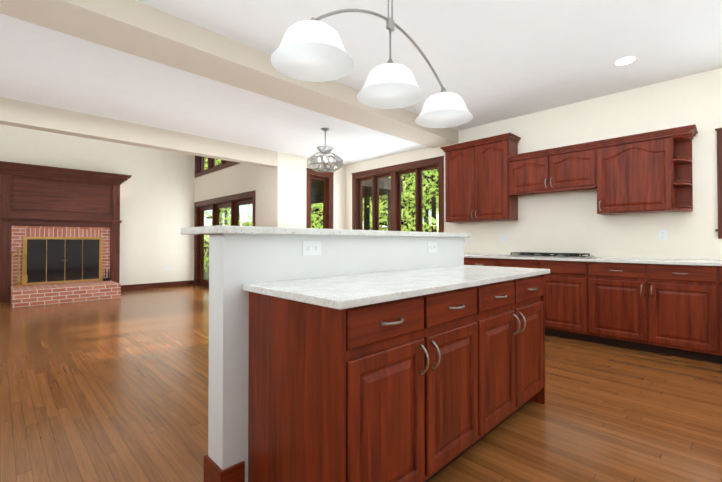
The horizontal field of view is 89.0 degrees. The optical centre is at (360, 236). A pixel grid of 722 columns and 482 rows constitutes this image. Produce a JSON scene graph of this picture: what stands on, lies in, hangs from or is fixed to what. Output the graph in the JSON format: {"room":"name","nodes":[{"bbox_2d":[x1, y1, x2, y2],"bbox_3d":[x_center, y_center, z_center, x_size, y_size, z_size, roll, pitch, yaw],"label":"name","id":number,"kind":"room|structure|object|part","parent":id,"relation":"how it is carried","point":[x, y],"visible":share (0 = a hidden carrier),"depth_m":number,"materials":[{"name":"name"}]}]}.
{"room":"kitchen","nodes":[
{"label":"kitchen","id":0,"kind":"room"},
{"bbox_2d":[0,124,193,284],"bbox_3d":[-7.326,-1.329,7.424,7.600,5.200,0.200,1,-1,-45],"label":"wall","id":1,"kind":"structure","parent":0,"point":[156,201],"depth_m":9.12,"materials":[{"name":"paint"}]},
{"bbox_2d":[121,280,192,290],"bbox_3d":[-7.177,1.205,7.384,7.400,0.130,0.022,1,-1,-45],"label":"baseboard","id":2,"kind":"structure","parent":1,"relation":"attached to","point":[154,285],"depth_m":9.32,"materials":[{"name":"brown wood"}]},
{"bbox_2d":[0,97,344,228],"bbox_3d":[-3.601,-1.357,5.188,9.350,5.200,0.200,1,-1,-45],"label":"wall","id":3,"kind":"structure","parent":0,"point":[21,114],"depth_m":5.75,"materials":[{"name":"paint"}]},
{"bbox_2d":[306,168,333,228],"bbox_3d":[-0.913,-0.493,7.800,0.740,1.818,0.252,1,-1,-45],"label":"window","id":4,"kind":"structure","parent":3,"relation":"in","point":[326,179],"depth_m":7.92,"materials":[{"name":"brown wood"}]},
{"bbox_3d":[-0.913,-0.493,7.800,0.740,1.818,0.252,1,-1,-45],"label":"frame","id":5,"kind":"part","parent":4,"relation":"part of","materials":[{"name":"brown wood"}]},
{"bbox_2d":[0,13,426,164],"bbox_3d":[-2.778,-1.819,4.220,9.150,0.300,2.340,1,-1,-45],"label":"ceiling","id":6,"kind":"structure","parent":0,"point":[41,65],"depth_m":4.45,"materials":[{"name":"paint"}]},
{"bbox_2d":[307,128,342,172],"bbox_3d":[-0.547,-1.317,5.606,0.555,0.667,0.555,1,-1,-45],"label":"dining chandelier","id":7,"kind":"object","parent":6,"relation":"hanging from","point":[324,163],"visible":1,"depth_m":5.57,"materials":[{"name":"silver metal"}]},
{"bbox_3d":[-0.547,-1.189,5.605,0.544,0.335,0.544,1,-1,-45],"label":"glass","id":8,"kind":"part","parent":7,"relation":"part of","materials":[{"name":"clear glass"}]},
{"bbox_2d":[194,152,286,226],"bbox_3d":[-3.073,-1.314,8.671,0.200,5.200,4.410,1,-1,-45],"label":"wall","id":9,"kind":"structure","parent":0,"point":[268,185],"depth_m":7.56,"materials":[{"name":"paint"}]},
{"bbox_2d":[195,155,239,177],"bbox_3d":[-3.286,-1.995,8.870,0.234,0.748,3.304,1,-1,-45],"label":"window","id":10,"kind":"structure","parent":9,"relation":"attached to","point":[199,166],"depth_m":9.39,"materials":[{"name":"brown wood"}]},
{"bbox_3d":[-3.286,-1.995,8.870,0.234,0.748,3.304,1,-1,-45],"label":"frame","id":11,"kind":"part","parent":10,"relation":"part of","materials":[{"name":"brown wood"}]},
{"bbox_2d":[194,190,254,287],"bbox_3d":[-3.282,0.176,8.847,0.222,2.215,3.280,1,-1,-45],"label":"window frame","id":12,"kind":"structure","parent":9,"relation":"in","point":[198,245],"depth_m":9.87,"materials":[{"name":"brown wood"}]},
{"bbox_2d":[202,205,251,278],"bbox_3d":[-3.267,0.205,8.861,0.006,1.832,2.840,1,-1,-45],"label":"window","id":13,"kind":"structure","parent":12,"relation":"in","point":[222,224],"depth_m":9.09,"materials":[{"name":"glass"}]},
{"bbox_2d":[181,225,470,481],"bbox_3d":[0.001,0.585,2.565,2.245,1.251,0.460,1,-1,-45],"label":"wall","id":14,"kind":"structure","parent":0,"point":[239,256],"depth_m":1.78,"materials":[{"name":"paint"}]},
{"bbox_3d":[0.075,1.140,2.484,2.177,0.140,0.192,1,-1,-45],"label":"baseboard","id":15,"kind":"part","parent":14,"relation":"part of","materials":[{"name":"brown wood"}]},
{"bbox_2d":[0,285,721,481],"bbox_3d":[-1.962,1.280,3.357,9.550,0.120,13.480,1,-1,-45],"label":"floor","id":16,"kind":"structure","parent":0,"point":[110,390],"depth_m":2.61,"materials":[{"name":"brown wood"}]},
{"bbox_2d":[0,161,131,307],"bbox_3d":[-6.085,-0.087,7.605,2.380,2.720,1.260,1,-1,-45],"label":"fireplace","id":17,"kind":"object","parent":16,"relation":"on","point":[59,227],"visible":1,"depth_m":7.69,"materials":[{"name":"brown wood"}]},
{"bbox_2d":[11,248,26,286],"bbox_3d":[-6.767,0.597,7.274,0.242,0.760,0.200,1,-1,-45],"label":"fireplace tools","id":18,"kind":"object","parent":17,"relation":"on","point":[24,277],"visible":1,"depth_m":7.22,"materials":[{"name":"gold metal"}]},
{"bbox_3d":[-6.348,0.494,7.878,1.340,0.985,0.048,1,-1,-45],"label":"brass frame","id":19,"kind":"part","parent":17,"relation":"part of","materials":[{"name":"gold metal"}]},
{"bbox_3d":[-6.353,0.494,7.882,1.210,0.882,0.006,1,-1,-45],"label":"glass","id":20,"kind":"part","parent":17,"relation":"part of","materials":[{"name":"black glass"}]},
{"bbox_2d":[103,269,109,280],"bbox_3d":[-5.792,0.855,8.351,0.123,0.271,0.144,1,-1,-45],"label":"brush","id":21,"kind":"object","parent":17,"relation":"on","point":[106,279],"visible":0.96,"depth_m":8.36,"materials":[{"name":"black metal"}]},
{"bbox_2d":[248,285,481,481],"bbox_3d":[0.049,0.729,1.872,0.990,0.945,0.674,1,-1,-45],"label":"base cabinet","id":22,"kind":"object","parent":16,"relation":"on","point":[420,375],"depth_m":1.53,"materials":[{"name":"brown wood"}]},
{"bbox_2d":[242,265,549,312],"bbox_3d":[0.410,0.244,2.216,2.050,0.032,0.702,1,-1,-45],"label":"countertop","id":23,"kind":"structure","parent":22,"relation":"on","point":[353,291],"depth_m":1.72,"materials":[{"name":"white stone"}]},
{"bbox_2d":[464,256,495,265],"bbox_3d":[1.734,0.776,5.647,0.679,0.945,1.074,1,-1,-45],"label":"base cabinet","id":24,"kind":"object","parent":16,"relation":"on","point":[468,260],"depth_m":5.22,"materials":[{"name":"brown wood"}]},
{"bbox_2d":[482,277,544,437],"bbox_3d":[0.752,0.738,2.568,0.990,0.945,0.674,1,-1,-45],"label":"base cabinet","id":25,"kind":"object","parent":16,"relation":"on","point":[513,312],"depth_m":2.28,"materials":[{"name":"brown wood"}]},
{"bbox_2d":[496,260,587,340],"bbox_3d":[2.490,0.767,4.882,0.679,0.945,1.078,1,-1,-45],"label":"base cabinet","id":26,"kind":"object","parent":16,"relation":"on","point":[564,284],"depth_m":4.46,"materials":[{"name":"brown wood"}]},
{"bbox_2d":[584,260,715,362],"bbox_3d":[3.252,0.757,4.112,0.679,0.945,1.088,1,-1,-45],"label":"base cabinet","id":27,"kind":"object","parent":16,"relation":"on","point":[672,307],"depth_m":3.84,"materials":[{"name":"brown wood"}]},
{"bbox_2d":[464,254,721,267],"bbox_3d":[3.444,0.265,3.908,0.702,0.032,5.980,1,-1,-45],"label":"countertop","id":28,"kind":"structure","parent":27,"relation":"on","point":[591,259],"depth_m":4.21,"materials":[{"name":"white stone"}]},
{"bbox_2d":[507,252,594,257],"bbox_3d":[2.533,0.238,4.934,0.460,0.046,0.960,1,-1,-45],"label":"cooktop","id":29,"kind":"object","parent":28,"relation":"in","point":[523,254],"depth_m":4.79,"materials":[{"name":"silver metal"}]},
{"bbox_2d":[716,268,721,363],"bbox_3d":[3.825,0.750,3.534,0.679,0.945,0.540,1,-1,-45],"label":"base cabinet","id":30,"kind":"object","parent":16,"relation":"on","point":[718,270],"depth_m":3.50,"materials":[{"name":"brown wood"}]},
{"bbox_2d":[136,0,721,130],"bbox_3d":[0.521,-1.940,0.888,9.150,0.140,6.020,1,-1,-45],"label":"ceiling","id":31,"kind":"structure","parent":0,"point":[491,61],"depth_m":3.42,"materials":[{"name":"paint"}]},
{"bbox_2d":[0,0,457,147],"bbox_3d":[-1.776,-1.809,3.207,9.150,0.345,0.510,1,-1,-45],"label":"beam","id":32,"kind":"structure","parent":31,"relation":"attached to","point":[137,28],"depth_m":3.35,"materials":[{"name":"paint"}]},
{"bbox_2d":[271,0,472,127],"bbox_3d":[0.208,-1.421,2.612,1.846,0.854,0.476,1,-1,-45],"label":"pendant light","id":33,"kind":"object","parent":31,"relation":"hanging from","point":[312,49],"visible":1,"depth_m":2.41,"materials":[{"name":"white glass"}]},
{"bbox_2d":[615,57,634,64],"bbox_3d":[2.753,-1.831,3.828,0.170,0.006,0.170,1,-1,-45],"label":"recessed light","id":34,"kind":"object","parent":31,"relation":"in","point":[626,60],"visible":1,"depth_m":3.83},
{"bbox_2d":[345,68,721,259],"bbox_3d":[2.912,-0.358,5.099,0.200,3.200,9.070,1,-1,-45],"label":"wall","id":35,"kind":"structure","parent":0,"point":[565,222],"depth_m":4.73,"materials":[{"name":"paint"}]},
{"bbox_2d":[351,156,443,231],"bbox_3d":[0.688,-0.500,7.311,0.252,1.818,2.360,1,-1,-45],"label":"triple window","id":36,"kind":"structure","parent":35,"relation":"in","point":[375,176],"depth_m":7.26,"materials":[{"name":"brown wood"}]},
{"bbox_3d":[0.688,-0.500,7.311,0.252,1.818,2.360,1,-1,-45],"label":"frame","id":37,"kind":"part","parent":36,"relation":"part of","materials":[{"name":"brown wood"}]},
{"bbox_3d":[0.713,-0.497,7.336,0.006,1.476,2.010,1,-1,-45],"label":"glass","id":38,"kind":"part","parent":36,"relation":"part of","materials":[{"name":"glass"}]},
{"bbox_2d":[444,136,519,222],"bbox_3d":[1.867,-0.842,5.781,0.329,1.185,1.060,1,-1,-45],"label":"upper cabinet","id":39,"kind":"object","parent":35,"relation":"attached to","point":[476,175],"depth_m":5.60,"materials":[{"name":"brown wood"}]},
{"bbox_2d":[500,234,504,241],"bbox_3d":[2.190,0.019,5.674,0.010,0.125,0.078,1,-1,-45],"label":"outlet","id":40,"kind":"object","parent":35,"relation":"attached to","point":[502,237],"visible":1,"depth_m":5.67,"materials":[{"name":"white plastic"}]},
{"bbox_2d":[508,144,595,195],"bbox_3d":[2.623,-0.874,5.017,0.329,0.490,1.090,1,-1,-45],"label":"upper cabinet","id":41,"kind":"object","parent":35,"relation":"attached to","point":[569,169],"depth_m":4.86,"materials":[{"name":"brown wood"}]},
{"bbox_2d":[596,132,675,214],"bbox_3d":[3.258,-0.707,4.373,0.329,0.840,0.715,1,-1,-45],"label":"upper cabinet","id":42,"kind":"object","parent":35,"relation":"attached to","point":[637,175],"depth_m":4.23,"materials":[{"name":"brown wood"}]},
{"bbox_3d":[3.149,-0.693,4.265,0.022,0.786,0.695,1,-1,-45],"label":"wide door","id":43,"kind":"part","parent":42,"relation":"part of","materials":[{"name":"brown wood"}]},
{"bbox_2d":[672,136,692,211],"bbox_3d":[3.560,-0.696,4.069,0.327,0.810,0.148,1,-1,-45],"label":"shelf","id":44,"kind":"object","parent":42,"relation":"attached to","point":[682,181],"depth_m":4.15,"materials":[{"name":"brown wood"}]},
{"bbox_3d":[3.561,-1.139,4.038,0.377,0.075,0.195,1,-1,-45],"label":"crown","id":45,"kind":"part","parent":42,"relation":"part of","materials":[{"name":"brown wood"}]},
{"bbox_2d":[658,230,666,239],"bbox_3d":[3.539,-0.023,4.311,0.010,0.125,0.078,1,-1,-45],"label":"outlet","id":46,"kind":"object","parent":35,"relation":"attached to","point":[662,234],"visible":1,"depth_m":4.31,"materials":[{"name":"white plastic"}]},
{"bbox_2d":[715,128,721,238],"bbox_3d":[4.303,-0.582,3.658,0.252,1.193,1.120,1,-1,-45],"label":"window","id":47,"kind":"structure","parent":35,"relation":"in","point":[719,165],"depth_m":3.96,"materials":[{"name":"brown wood"}]},
{"bbox_3d":[4.303,-0.583,3.658,0.252,1.193,1.120,1,-1,-45],"label":"right window frame","id":48,"kind":"part","parent":47,"relation":"part of","materials":[{"name":"brown wood"}]},
{"label":"outside","id":49,"kind":"structure","parent":0,"visible":0},
{"bbox_2d":[204,261,208,277],"bbox_3d":[0.262,1.852,28.008,120.000,0.150,120.000,1,-1,-45],"label":"ground","id":50,"kind":"structure","parent":49,"point":[205,271],"depth_m":18.16,"materials":[{"name":"green plant"}]},
{"bbox_2d":[204,157,438,270],"bbox_3d":[4.801,-5.208,27.098,36.082,16.582,51.037,1,-1,-45],"label":"trees","id":51,"kind":"object","parent":50,"relation":"on","point":[428,192],"depth_m":21.83,"materials":[{"name":"green plant"}]},
{"bbox_3d":[-2.304,1.448,10.771,3.903,0.210,5.958,1,-1,-45],"label":"deck","id":52,"kind":"object","parent":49,"visible":0},
{"bbox_2d":[311,177,402,230],"bbox_3d":[-2.308,-0.103,10.799,3.896,2.888,5.880,1,-1,-45],"label":"porch","id":53,"kind":"object","parent":52,"relation":"on","point":[315,185],"depth_m":10.14,"materials":[{"name":"brown wood"}]}
]}

